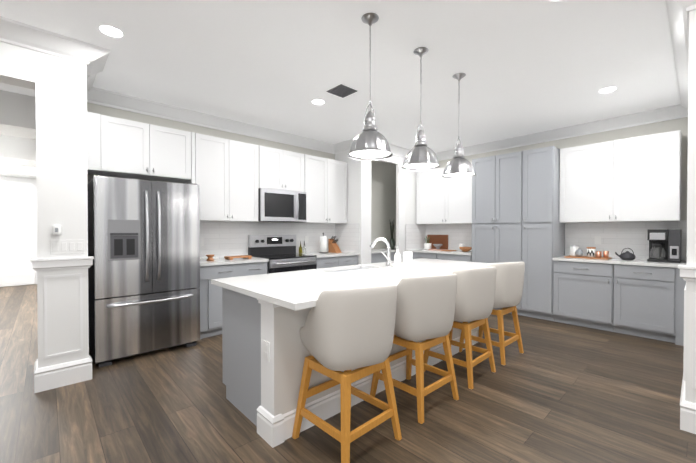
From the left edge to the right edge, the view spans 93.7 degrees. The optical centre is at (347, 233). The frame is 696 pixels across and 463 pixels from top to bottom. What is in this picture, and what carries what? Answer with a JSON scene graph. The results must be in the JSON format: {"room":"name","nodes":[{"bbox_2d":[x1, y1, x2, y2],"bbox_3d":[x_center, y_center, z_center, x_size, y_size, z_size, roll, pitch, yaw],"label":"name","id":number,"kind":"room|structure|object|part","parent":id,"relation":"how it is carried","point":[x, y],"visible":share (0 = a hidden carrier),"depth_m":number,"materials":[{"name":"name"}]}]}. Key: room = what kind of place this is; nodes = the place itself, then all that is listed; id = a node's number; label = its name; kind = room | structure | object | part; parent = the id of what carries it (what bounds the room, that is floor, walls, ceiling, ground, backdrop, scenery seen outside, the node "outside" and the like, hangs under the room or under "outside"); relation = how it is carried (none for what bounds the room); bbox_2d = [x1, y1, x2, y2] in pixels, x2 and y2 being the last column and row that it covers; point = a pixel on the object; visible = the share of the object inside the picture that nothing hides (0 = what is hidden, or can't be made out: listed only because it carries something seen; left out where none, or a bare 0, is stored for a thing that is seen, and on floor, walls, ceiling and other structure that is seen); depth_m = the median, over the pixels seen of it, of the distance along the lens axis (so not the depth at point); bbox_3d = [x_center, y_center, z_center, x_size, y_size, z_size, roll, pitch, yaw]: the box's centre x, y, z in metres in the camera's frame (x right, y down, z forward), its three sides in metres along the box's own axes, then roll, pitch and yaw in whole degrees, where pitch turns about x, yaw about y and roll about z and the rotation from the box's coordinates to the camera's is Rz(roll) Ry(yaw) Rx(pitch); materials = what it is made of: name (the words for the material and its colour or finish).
{"room":"kitchen","nodes":[
{"label":"kitchen","id":0,"kind":"room"},
{"bbox_2d":[0,90,35,139],"bbox_3d":[-4.644,-1.420,3.372,2.070,0.380,0.600,-1,1,-43],"label":"wall","id":1,"kind":"structure","parent":0,"point":[17,135],"depth_m":3.78,"materials":[{"name":"white paint"}]},
{"bbox_2d":[0,136,35,166],"bbox_3d":[-6.311,-1.438,5.167,2.070,0.380,0.700,-1,1,-43],"label":"wall","id":2,"kind":"structure","parent":0,"point":[13,151],"depth_m":5.48,"materials":[{"name":"white paint"}]},
{"bbox_2d":[0,164,35,179],"bbox_3d":[-8.182,-0.203,7.195,2.070,2.890,0.800,-1,1,-43],"label":"wall","id":3,"kind":"structure","parent":0,"point":[6,170],"depth_m":7.42,"materials":[{"name":"white paint"}]},
{"bbox_2d":[0,177,36,286],"bbox_3d":[-7.963,-0.036,7.571,1.180,2.550,0.138,-1,1,-43],"label":"hall door","id":4,"kind":"structure","parent":3,"relation":"in","point":[18,227],"depth_m":7.73,"materials":[{"name":"white"}]},
{"bbox_2d":[0,41,88,367],"bbox_3d":[-4.339,-0.142,1.102,5.410,2.890,0.200,-1,1,-43],"label":"wall","id":5,"kind":"structure","parent":0,"point":[58,85],"depth_m":2.72,"materials":[{"name":"white paint"}]},
{"bbox_2d":[0,16,110,76],"bbox_3d":[-4.274,-1.525,1.132,5.565,0.125,0.485,-1,1,-43],"label":"crown molding","id":6,"kind":"structure","parent":5,"relation":"attached to","point":[93,57],"depth_m":2.65,"materials":[{"name":"white wood"}]},
{"bbox_2d":[52,225,60,234],"bbox_3d":[-2.423,-0.032,2.713,0.060,0.088,0.045,-1,1,-43],"label":"thermostat","id":7,"kind":"object","parent":5,"relation":"attached to","point":[56,229],"visible":0.9,"depth_m":2.70,"materials":[{"name":"white plastic"}]},
{"bbox_2d":[30,256,93,270],"bbox_3d":[-2.490,0.253,2.850,0.405,0.095,0.320,-1,1,-43],"label":"trim","id":8,"kind":"structure","parent":5,"relation":"attached to","point":[59,263],"depth_m":2.73,"materials":[{"name":"white wood"}]},
{"bbox_2d":[34,355,91,392],"bbox_3d":[-2.495,1.190,2.865,0.375,0.190,0.305,-1,1,-43],"label":"baseboard","id":9,"kind":"structure","parent":5,"relation":"attached to","point":[60,375],"depth_m":2.75,"materials":[{"name":"white wood"}]},
{"bbox_2d":[50,239,83,253],"bbox_3d":[-2.386,0.111,2.774,0.213,0.120,0.008,-1,1,-43],"label":"switch plate","id":10,"kind":"object","parent":5,"relation":"attached to","point":[66,246],"visible":1,"depth_m":2.77,"materials":[{"name":"white plastic"}]},
{"bbox_2d":[87,74,98,99],"bbox_3d":[-2.646,-1.535,3.325,0.115,0.150,0.515,-1,1,-43],"label":"crown molding","id":11,"kind":"structure","parent":5,"relation":"attached to","point":[92,91],"depth_m":3.58,"materials":[{"name":"white wood"}]},
{"bbox_2d":[87,102,395,248],"bbox_3d":[-0.869,-0.188,5.675,5.900,2.890,0.200,-1,1,-43],"label":"wall","id":12,"kind":"structure","parent":0,"point":[383,195],"depth_m":6.07,"materials":[{"name":"white paint"}]},
{"bbox_2d":[95,114,194,182],"bbox_3d":[-2.393,-0.967,3.870,0.910,0.595,0.346,-1,1,-43],"label":"upper cabinet","id":13,"kind":"object","parent":12,"relation":"attached to","point":[123,147],"depth_m":3.71,"materials":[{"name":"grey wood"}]},
{"bbox_2d":[87,88,338,153],"bbox_3d":[-1.564,-1.549,4.801,3.710,0.150,0.115,-1,1,-43],"label":"crown molding","id":14,"kind":"structure","parent":12,"relation":"attached to","point":[107,98],"depth_m":4.40,"materials":[{"name":"white wood"}]},
{"bbox_2d":[183,133,266,222],"bbox_3d":[-1.701,-0.721,4.517,0.982,1.100,0.350,-1,1,-43],"label":"upper cabinet","id":15,"kind":"object","parent":12,"relation":"attached to","point":[229,177],"depth_m":4.37,"materials":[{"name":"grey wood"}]},
{"bbox_2d":[263,146,306,194],"bbox_3d":[-1.102,-0.969,5.069,0.791,0.615,0.346,-1,1,-43],"label":"upper cabinet","id":16,"kind":"object","parent":12,"relation":"attached to","point":[282,169],"depth_m":4.96,"materials":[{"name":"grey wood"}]},
{"bbox_2d":[258,188,306,221],"bbox_3d":[-1.063,-0.421,5.032,0.785,0.471,0.462,-1,1,-43],"label":"microwave","id":17,"kind":"object","parent":16,"relation":"attached to","point":[276,205],"visible":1,"depth_m":4.87,"materials":[{"name":"grey metal"}]},
{"bbox_3d":[-0.780,-0.422,5.018,0.022,0.378,0.056,-1,1,-43],"label":"microwave handle","id":18,"kind":"part","parent":17,"relation":"part of","materials":[{"name":"metal"}]},
{"bbox_2d":[0,0,680,152],"bbox_3d":[-3.082,-1.667,4.069,11.310,0.100,14.500,-1,1,-43],"label":"ceiling","id":19,"kind":"structure","parent":0,"point":[526,67],"depth_m":3.03,"materials":[{"name":"white paint"}]},
{"bbox_2d":[97,25,124,37],"bbox_3d":[-1.874,-1.600,2.584,0.176,0.004,0.176,-1,1,-43],"label":"recessed light","id":20,"kind":"object","parent":19,"relation":"in","point":[111,31],"visible":1,"depth_m":2.58,"materials":[{"name":"white"}]},
{"bbox_2d":[311,99,324,104],"bbox_3d":[-0.364,-1.614,4.000,0.176,0.004,0.176,-1,1,-43],"label":"recessed light","id":21,"kind":"object","parent":19,"relation":"in","point":[319,101],"visible":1,"depth_m":3.98,"materials":[{"name":"white"}]},
{"bbox_2d":[326,84,356,97],"bbox_3d":[-0.067,-1.606,3.689,0.250,0.013,0.250,-1,1,-43],"label":"ceiling vent","id":22,"kind":"object","parent":19,"relation":"in","point":[341,90],"visible":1,"depth_m":3.67,"materials":[{"name":"grey metal"}]},
{"bbox_2d":[348,12,392,159],"bbox_3d":[0.165,-1.091,2.429,0.336,1.017,0.336,-1,1,-43],"label":"pendant light","id":23,"kind":"object","parent":19,"relation":"hanging from","point":[369,142],"visible":1,"depth_m":2.39,"materials":[{"name":"silver metal"}]},
{"bbox_2d":[401,47,439,170],"bbox_3d":[0.641,-1.095,2.871,0.336,1.017,0.336,-1,1,-43],"label":"pendant light","id":24,"kind":"object","parent":19,"relation":"hanging from","point":[420,155],"visible":1,"depth_m":2.83,"materials":[{"name":"silver metal"}]},
{"bbox_2d":[442,73,475,177],"bbox_3d":[1.130,-1.100,3.326,0.336,1.017,0.336,-1,1,-43],"label":"pendant light","id":25,"kind":"object","parent":19,"relation":"hanging from","point":[459,165],"visible":1,"depth_m":3.28,"materials":[{"name":"silver metal"}]},
{"bbox_2d":[598,87,617,92],"bbox_3d":[2.913,-1.611,3.659,0.176,0.004,0.176,-1,1,-43],"label":"recessed light","id":26,"kind":"object","parent":19,"relation":"in","point":[606,90],"visible":1,"depth_m":3.67,"materials":[{"name":"white"}]},
{"bbox_2d":[0,284,695,462],"bbox_3d":[-2.640,1.328,3.622,11.310,0.100,15.800,-1,1,-43],"label":"floor","id":27,"kind":"structure","parent":0,"point":[556,392],"depth_m":2.38,"materials":[{"name":"brown wood"}]},
{"bbox_2d":[87,175,199,367],"bbox_3d":[-2.262,0.356,3.638,0.950,1.842,0.817,-1,1,-43],"label":"fridge","id":28,"kind":"object","parent":27,"relation":"on","point":[144,268],"visible":1,"depth_m":3.34,"materials":[{"name":"grey metal"}]},
{"bbox_3d":[-2.008,0.133,3.363,0.778,1.152,0.073,-1,1,-43],"label":"handle","id":29,"kind":"part","parent":28,"relation":"part of","materials":[{"name":"metal"}]},
{"bbox_2d":[198,259,268,338],"bbox_3d":[-1.652,0.825,4.385,0.933,0.890,0.626,-1,1,-43],"label":"base cabinet","id":30,"kind":"object","parent":27,"relation":"on","point":[210,294],"depth_m":4.00,"materials":[{"name":"grey wood"}]},
{"bbox_2d":[200,255,266,266],"bbox_3d":[-1.647,0.363,4.376,0.935,0.035,0.647,-1,1,-43],"label":"countertop","id":31,"kind":"structure","parent":30,"relation":"on","point":[217,262],"depth_m":4.22,"materials":[{"name":"white stone"}]},
{"bbox_2d":[200,256,217,259],"bbox_3d":[-1.933,0.329,4.371,0.340,0.030,0.150,-1,1,-43],"label":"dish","id":32,"kind":"object","parent":31,"relation":"on","point":[206,258],"visible":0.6,"depth_m":4.32,"materials":[{"name":"white ceramic"}]},
{"bbox_2d":[206,254,213,260],"bbox_3d":[-1.773,0.308,4.199,0.110,0.075,0.110,-1,1,-43],"label":"pedestal","id":33,"kind":"object","parent":31,"relation":"on","point":[210,257],"visible":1,"depth_m":4.17,"materials":[{"name":"brown wood"}]},
{"bbox_2d":[224,255,251,259],"bbox_3d":[-1.495,0.324,4.443,0.320,0.040,0.180,-1,1,-43],"label":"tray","id":34,"kind":"object","parent":31,"relation":"on","point":[238,256],"visible":0.96,"depth_m":4.38,"materials":[{"name":"brown wood"}]},
{"bbox_2d":[248,235,316,273],"bbox_3d":[-0.974,0.642,4.948,0.815,1.245,0.690,-1,1,-43],"label":"range","id":35,"kind":"object","parent":27,"relation":"on","point":[279,252],"visible":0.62,"depth_m":4.94,"materials":[{"name":"metal"}]},
{"bbox_3d":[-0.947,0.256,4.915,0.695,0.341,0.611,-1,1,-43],"label":"knob","id":36,"kind":"part","parent":35,"relation":"part of","materials":[{"name":"black plastic"}]},
{"bbox_2d":[316,255,357,268],"bbox_3d":[-0.366,0.813,5.578,0.918,0.890,0.626,-1,1,-43],"label":"base cabinet","id":37,"kind":"object","parent":27,"relation":"on","point":[340,260],"depth_m":5.34,"materials":[{"name":"grey wood"}]},
{"bbox_2d":[302,251,358,258],"bbox_3d":[-0.362,0.351,5.569,0.922,0.035,0.647,-1,1,-43],"label":"countertop","id":38,"kind":"structure","parent":37,"relation":"on","point":[329,255],"depth_m":5.51,"materials":[{"name":"white stone"}]},
{"bbox_2d":[319,233,327,252],"bbox_3d":[-0.425,0.159,5.612,0.150,0.345,0.150,-1,1,-43],"label":"paper towel","id":39,"kind":"object","parent":38,"relation":"on","point":[323,243],"visible":1,"depth_m":5.56,"materials":[{"name":"white paper"}]},
{"bbox_2d":[328,236,341,252],"bbox_3d":[-0.229,0.185,5.754,0.120,0.292,0.220,-1,1,-43],"label":"knife block","id":40,"kind":"object","parent":38,"relation":"on","point":[333,247],"visible":1,"depth_m":5.75,"materials":[{"name":"brown wood"}]},
{"bbox_2d":[292,284,401,462],"bbox_3d":[0.013,0.794,2.033,0.585,0.998,0.554,-1,1,-44],"label":"stool","id":41,"kind":"object","parent":27,"relation":"on","point":[346,331],"visible":1,"depth_m":1.82,"materials":[{"name":"brown wood"}]},
{"bbox_3d":[0.013,0.523,2.006,0.533,0.467,0.488,0,1,-26],"label":"seat","id":42,"kind":"part","parent":41,"relation":"part of","materials":[{"name":"fabric"}]},
{"bbox_2d":[220,286,478,447],"bbox_3d":[0.268,0.836,3.220,2.769,0.890,0.859,-1,1,-43],"label":"kitchen island","id":43,"kind":"object","parent":27,"relation":"on","point":[266,352],"depth_m":2.19,"materials":[{"name":"white wood"}]},
{"bbox_2d":[211,258,488,309],"bbox_3d":[0.378,0.375,3.147,2.900,0.034,1.190,-1,1,-43],"label":"island countertop","id":44,"kind":"structure","parent":43,"relation":"on","point":[301,289],"depth_m":2.53,"materials":[{"name":"white stone"}]},
{"bbox_2d":[331,266,370,273],"bbox_3d":[0.003,0.485,3.332,0.680,0.215,0.320,-1,1,-43],"label":"sink","id":45,"kind":"object","parent":44,"relation":"in","point":[348,267],"depth_m":3.55,"materials":[{"name":"white ceramic"}]},
{"bbox_2d":[369,237,390,266],"bbox_3d":[0.348,0.195,3.443,0.197,0.316,0.180,-1,1,-43],"label":"faucet","id":46,"kind":"object","parent":44,"relation":"on","point":[387,255],"visible":1,"depth_m":3.44,"materials":[{"name":"silver metal"}]},
{"bbox_3d":[0.604,0.342,3.594,0.338,0.020,0.216,-1,1,-43],"label":"tray","id":47,"kind":"object","parent":44,"relation":"on","visible":0},
{"bbox_2d":[394,246,400,264],"bbox_3d":[0.538,0.239,3.560,0.073,0.207,0.071,-1,1,-43],"label":"soap dispenser","id":48,"kind":"object","parent":47,"relation":"on","point":[397,258],"visible":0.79,"depth_m":3.53,"materials":[{"name":"white ceramic"}]},
{"bbox_2d":[403,252,411,264],"bbox_3d":[0.661,0.272,3.620,0.104,0.140,0.104,-1,1,-43],"label":"jar","id":49,"kind":"object","parent":47,"relation":"on","point":[407,258],"visible":0.9,"depth_m":3.57,"materials":[{"name":"white ceramic"}]},
{"bbox_3d":[0.490,1.195,2.984,2.769,0.178,0.206,-1,1,-43],"label":"baseboard","id":50,"kind":"part","parent":43,"relation":"part of","materials":[{"name":"white wood"}]},
{"bbox_2d":[371,248,395,262],"bbox_3d":[0.664,0.786,6.554,1.750,0.925,0.570,-1,1,-43],"label":"base cabinet","id":51,"kind":"object","parent":27,"relation":"on","point":[377,256],"visible":0.07,"depth_m":6.18,"materials":[{"name":"grey wood"}]},
{"bbox_2d":[390,221,394,248],"bbox_3d":[0.922,0.013,6.739,0.156,0.616,0.120,-1,1,-43],"label":"vase","id":52,"kind":"object","parent":51,"relation":"on","point":[392,244],"visible":0.94,"depth_m":6.70,"materials":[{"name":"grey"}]},
{"bbox_2d":[370,274,458,423],"bbox_3d":[0.537,0.790,2.525,0.582,0.998,0.550,-1,1,-42],"label":"stool","id":53,"kind":"object","parent":27,"relation":"on","point":[425,307],"visible":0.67,"depth_m":2.30,"materials":[{"name":"brown wood"}]},
{"bbox_3d":[0.537,0.518,2.499,0.533,0.467,0.488,0,1,-25],"label":"seat","id":54,"kind":"part","parent":53,"relation":"part of","materials":[{"name":"fabric"}]},
{"bbox_2d":[407,250,429,258],"bbox_3d":[1.662,0.805,6.456,0.626,0.890,0.742,-1,1,-43],"label":"base cabinet","id":55,"kind":"object","parent":27,"relation":"on","point":[414,256],"depth_m":6.28,"materials":[{"name":"grey wood"}]},
{"bbox_2d":[430,254,469,261],"bbox_3d":[2.063,0.809,6.024,0.626,0.890,0.737,-1,1,-43],"label":"base cabinet","id":56,"kind":"object","parent":27,"relation":"on","point":[455,257],"depth_m":5.79,"materials":[{"name":"grey wood"}]},
{"bbox_2d":[410,250,469,253],"bbox_3d":[1.857,0.344,6.232,0.647,0.035,1.334,-1,1,-43],"label":"countertop","id":57,"kind":"structure","parent":56,"relation":"on","point":[413,251],"depth_m":6.04,"materials":[{"name":"white stone"}]},
{"bbox_2d":[424,236,431,249],"bbox_3d":[1.614,0.183,6.605,0.150,0.277,0.150,-1,1,-43],"label":"utensil holder","id":58,"kind":"object","parent":57,"relation":"on","point":[427,245],"visible":0.88,"depth_m":6.55,"materials":[{"name":"white ceramic"}]},
{"bbox_2d":[427,235,447,248],"bbox_3d":[1.831,0.171,6.677,0.045,0.300,0.470,-1,1,-43],"label":"leaning board","id":59,"kind":"object","parent":57,"relation":"on","point":[438,239],"visible":0.64,"depth_m":6.63,"materials":[{"name":"brown wood"}]},
{"bbox_2d":[459,247,471,251],"bbox_3d":[2.149,0.286,5.957,0.230,0.085,0.230,-1,1,-43],"label":"bowl","id":60,"kind":"object","parent":57,"relation":"on","point":[465,249],"visible":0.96,"depth_m":5.88,"materials":[{"name":"brown wood"}]},
{"bbox_2d":[424,266,496,389],"bbox_3d":[1.046,0.785,3.006,0.579,0.998,0.549,-1,1,-44],"label":"stool","id":61,"kind":"object","parent":27,"relation":"on","point":[475,294],"visible":0.73,"depth_m":2.77,"materials":[{"name":"brown wood"}]},
{"bbox_3d":[1.049,0.513,2.980,0.533,0.467,0.488,0,1,-28],"label":"seat","id":62,"kind":"part","parent":61,"relation":"part of","materials":[{"name":"fabric"}]},
{"bbox_2d":[459,262,524,364],"bbox_3d":[1.555,0.780,3.485,0.585,0.998,0.554,-1,1,-42],"label":"stool","id":63,"kind":"object","parent":27,"relation":"on","point":[509,286],"visible":0.62,"depth_m":3.26,"materials":[{"name":"brown wood"}]},
{"bbox_3d":[1.555,0.509,3.459,0.533,0.467,0.488,0,1,-24],"label":"seat","id":64,"kind":"part","parent":63,"relation":"part of","materials":[{"name":"fabric"}]},
{"bbox_2d":[470,152,513,313],"bbox_3d":[2.616,0.000,5.421,0.626,2.520,0.877,-1,1,-43],"label":"tall cabinet","id":65,"kind":"object","parent":27,"relation":"on","point":[492,187],"depth_m":5.26,"materials":[{"name":"grey wood"}]},
{"bbox_2d":[514,146,565,320],"bbox_3d":[2.977,0.004,5.032,0.626,2.520,0.482,-1,1,-43],"label":"tall cabinet","id":66,"kind":"object","parent":27,"relation":"on","point":[538,212],"depth_m":4.81,"materials":[{"name":"grey wood"}]},
{"bbox_2d":[550,258,605,329],"bbox_3d":[3.398,0.823,4.586,0.626,0.890,0.747,-1,1,-43],"label":"base cabinet","id":67,"kind":"object","parent":27,"relation":"on","point":[575,287],"depth_m":4.44,"materials":[{"name":"grey wood"}]},
{"bbox_2d":[602,262,677,344],"bbox_3d":[3.768,0.827,4.188,0.626,0.890,0.637,-1,1,-43],"label":"base cabinet","id":68,"kind":"object","parent":27,"relation":"on","point":[641,301],"depth_m":3.96,"materials":[{"name":"grey wood"}]},
{"bbox_2d":[554,254,686,269],"bbox_3d":[3.595,0.363,4.360,0.647,0.035,1.342,-1,1,-43],"label":"countertop","id":69,"kind":"structure","parent":68,"relation":"on","point":[613,261],"depth_m":4.16,"materials":[{"name":"white stone"}]},
{"bbox_2d":[564,255,611,259],"bbox_3d":[3.379,0.334,4.602,0.280,0.015,0.500,-1,1,-43],"label":"tray","id":70,"kind":"object","parent":69,"relation":"on","point":[585,257],"visible":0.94,"depth_m":4.50,"materials":[{"name":"brown wood"}]},
{"bbox_2d":[570,245,578,255],"bbox_3d":[3.308,0.247,4.767,0.108,0.155,0.106,-1,1,-43],"label":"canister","id":71,"kind":"object","parent":70,"relation":"on","point":[573,248],"visible":0.88,"depth_m":4.73,"materials":[{"name":"white ceramic"}]},
{"bbox_2d":[575,248,582,256],"bbox_3d":[3.289,0.267,4.640,0.100,0.118,0.100,-1,1,-43],"label":"jar","id":72,"kind":"object","parent":70,"relation":"on","point":[579,252],"visible":1,"depth_m":4.61,"materials":[{"name":"grey ceramic"}]},
{"bbox_2d":[586,247,595,256],"bbox_3d":[3.443,0.258,4.619,0.111,0.135,0.106,-1,1,-43],"label":"patterned canister","id":73,"kind":"object","parent":70,"relation":"on","point":[591,251],"visible":0.98,"depth_m":4.58,"materials":[{"name":"white ceramic"}]},
{"bbox_2d":[595,251,601,257],"bbox_3d":[3.438,0.285,4.479,0.072,0.085,0.072,-1,1,-43],"label":"copper mug","id":74,"kind":"object","parent":70,"relation":"on","point":[598,254],"visible":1,"depth_m":4.45,"materials":[{"name":"brown metal"}]},
{"bbox_2d":[603,251,608,257],"bbox_3d":[3.507,0.283,4.434,0.066,0.090,0.064,-1,1,-43],"label":"copper mug","id":75,"kind":"object","parent":70,"relation":"on","point":[605,254],"visible":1,"depth_m":4.41,"materials":[{"name":"orange metal"}]},
{"bbox_2d":[615,248,635,259],"bbox_3d":[3.655,0.265,4.305,0.164,0.159,0.214,-1,1,-43],"label":"teapot","id":76,"kind":"object","parent":69,"relation":"on","point":[627,255],"visible":1,"depth_m":4.25,"materials":[{"name":"grey metal"}]},
{"bbox_2d":[647,229,681,262],"bbox_3d":[3.940,0.147,4.063,0.290,0.400,0.290,-1,1,-43],"label":"coffee maker","id":77,"kind":"object","parent":69,"relation":"on","point":[664,245],"visible":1,"depth_m":3.99,"materials":[{"name":"black plastic"}]},
{"bbox_2d":[335,150,423,264],"bbox_3d":[0.704,-0.196,6.524,1.940,2.890,0.695,-1,1,-43],"label":"wall","id":78,"kind":"structure","parent":0,"point":[358,191],"depth_m":5.82,"materials":[{"name":"white paint"}]},
{"bbox_2d":[293,155,346,222],"bbox_3d":[-0.494,-0.732,5.635,1.007,1.100,0.346,-1,1,-43],"label":"upper cabinet","id":79,"kind":"object","parent":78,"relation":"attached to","point":[326,197],"depth_m":5.52,"materials":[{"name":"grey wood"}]},
{"bbox_2d":[335,138,354,152],"bbox_3d":[-0.003,-1.559,5.762,0.115,0.150,0.540,-1,1,-43],"label":"crown molding","id":80,"kind":"structure","parent":78,"relation":"attached to","point":[343,146],"depth_m":5.83,"materials":[{"name":"white wood"}]},
{"bbox_2d":[389,144,409,157],"bbox_3d":[0.890,-1.562,6.130,1.925,0.150,0.115,-1,1,-43],"label":"crown molding","id":81,"kind":"structure","parent":78,"relation":"attached to","point":[399,151],"depth_m":6.20,"materials":[{"name":"white wood"}]},
{"bbox_2d":[436,117,687,219],"bbox_3d":[2.901,-0.189,5.766,0.250,2.890,4.795,-1,1,-43],"label":"wall","id":82,"kind":"structure","parent":0,"point":[681,124],"depth_m":4.51,"materials":[{"name":"white paint"}]},
{"bbox_2d":[414,168,441,225],"bbox_3d":[1.767,-0.731,6.534,0.346,1.080,0.723,-1,1,-43],"label":"upper cabinet","id":83,"kind":"object","parent":82,"relation":"attached to","point":[428,182],"depth_m":6.47,"materials":[{"name":"white wood"}]},
{"bbox_2d":[442,167,469,225],"bbox_3d":[2.171,-0.727,6.098,0.346,1.080,0.722,-1,1,-43],"label":"upper cabinet","id":84,"kind":"object","parent":82,"relation":"attached to","point":[455,191],"depth_m":6.05,"materials":[{"name":"white wood"}]},
{"bbox_2d":[435,105,687,160],"bbox_3d":[2.936,-1.556,5.447,0.115,0.150,3.900,-1,1,-43],"label":"crown molding","id":85,"kind":"structure","parent":82,"relation":"attached to","point":[664,113],"depth_m":4.91,"materials":[{"name":"white wood"}]},
{"bbox_2d":[594,236,600,244],"bbox_3d":[3.642,0.096,4.759,0.005,0.120,0.075,-1,1,-43],"label":"electrical outlet","id":86,"kind":"object","parent":82,"relation":"attached to","point":[597,239],"depth_m":4.76,"materials":[{"name":"white plastic"}]},
{"bbox_2d":[558,130,681,221],"bbox_3d":[3.674,-0.706,4.480,0.346,1.090,1.255,-1,1,-43],"label":"upper cabinet","id":87,"kind":"object","parent":82,"relation":"attached to","point":[634,179],"depth_m":4.29,"materials":[{"name":"white wood"}]},
{"bbox_3d":[1.773,0.315,6.413,0.230,0.018,0.300,-1,1,-43],"label":"boards","id":88,"kind":"object","parent":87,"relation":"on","visible":0},
{"bbox_2d":[433,244,442,248],"bbox_3d":[1.770,0.255,6.423,0.190,0.100,0.190,-1,1,-43],"label":"bowl","id":89,"kind":"object","parent":88,"relation":"on","point":[437,246],"visible":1,"depth_m":6.37,"materials":[{"name":"grey ceramic"}]},
{"bbox_2d":[685,9,695,403],"bbox_3d":[3.332,-0.162,3.032,2.840,2.890,0.200,-1,1,-43],"label":"wall","id":90,"kind":"structure","parent":0,"point":[690,393],"depth_m":2.12,"materials":[{"name":"white paint"}]},
{"bbox_2d":[44,273,695,388],"bbox_3d":[0.626,0.684,3.004,5.015,0.680,3.780,-1,1,-43],"label":"trim","id":91,"kind":"structure","parent":90,"relation":"attached to","point":[81,333],"depth_m":2.68,"materials":[{"name":"white wood"}]},
{"bbox_2d":[665,0,695,115],"bbox_3d":[3.142,-1.532,3.043,2.825,0.150,0.135,-1,1,-43],"label":"crown molding","id":92,"kind":"structure","parent":90,"relation":"attached to","point":[678,14],"depth_m":2.58,"materials":[{"name":"white wood"}]},
{"bbox_2d":[678,265,695,280],"bbox_3d":[2.300,0.260,2.105,0.140,0.095,0.240,-1,1,-43],"label":"cap","id":93,"kind":"object","parent":90,"relation":"attached to","point":[687,273],"visible":0.96,"depth_m":2.12,"materials":[{"name":"white"}]},
{"bbox_2d":[680,379,695,433],"bbox_3d":[3.083,1.190,2.831,2.235,0.190,0.225,-1,1,-43],"label":"baseboard","id":94,"kind":"structure","parent":90,"relation":"attached to","point":[687,416],"depth_m":2.13,"materials":[{"name":"white wood"}]}
]}

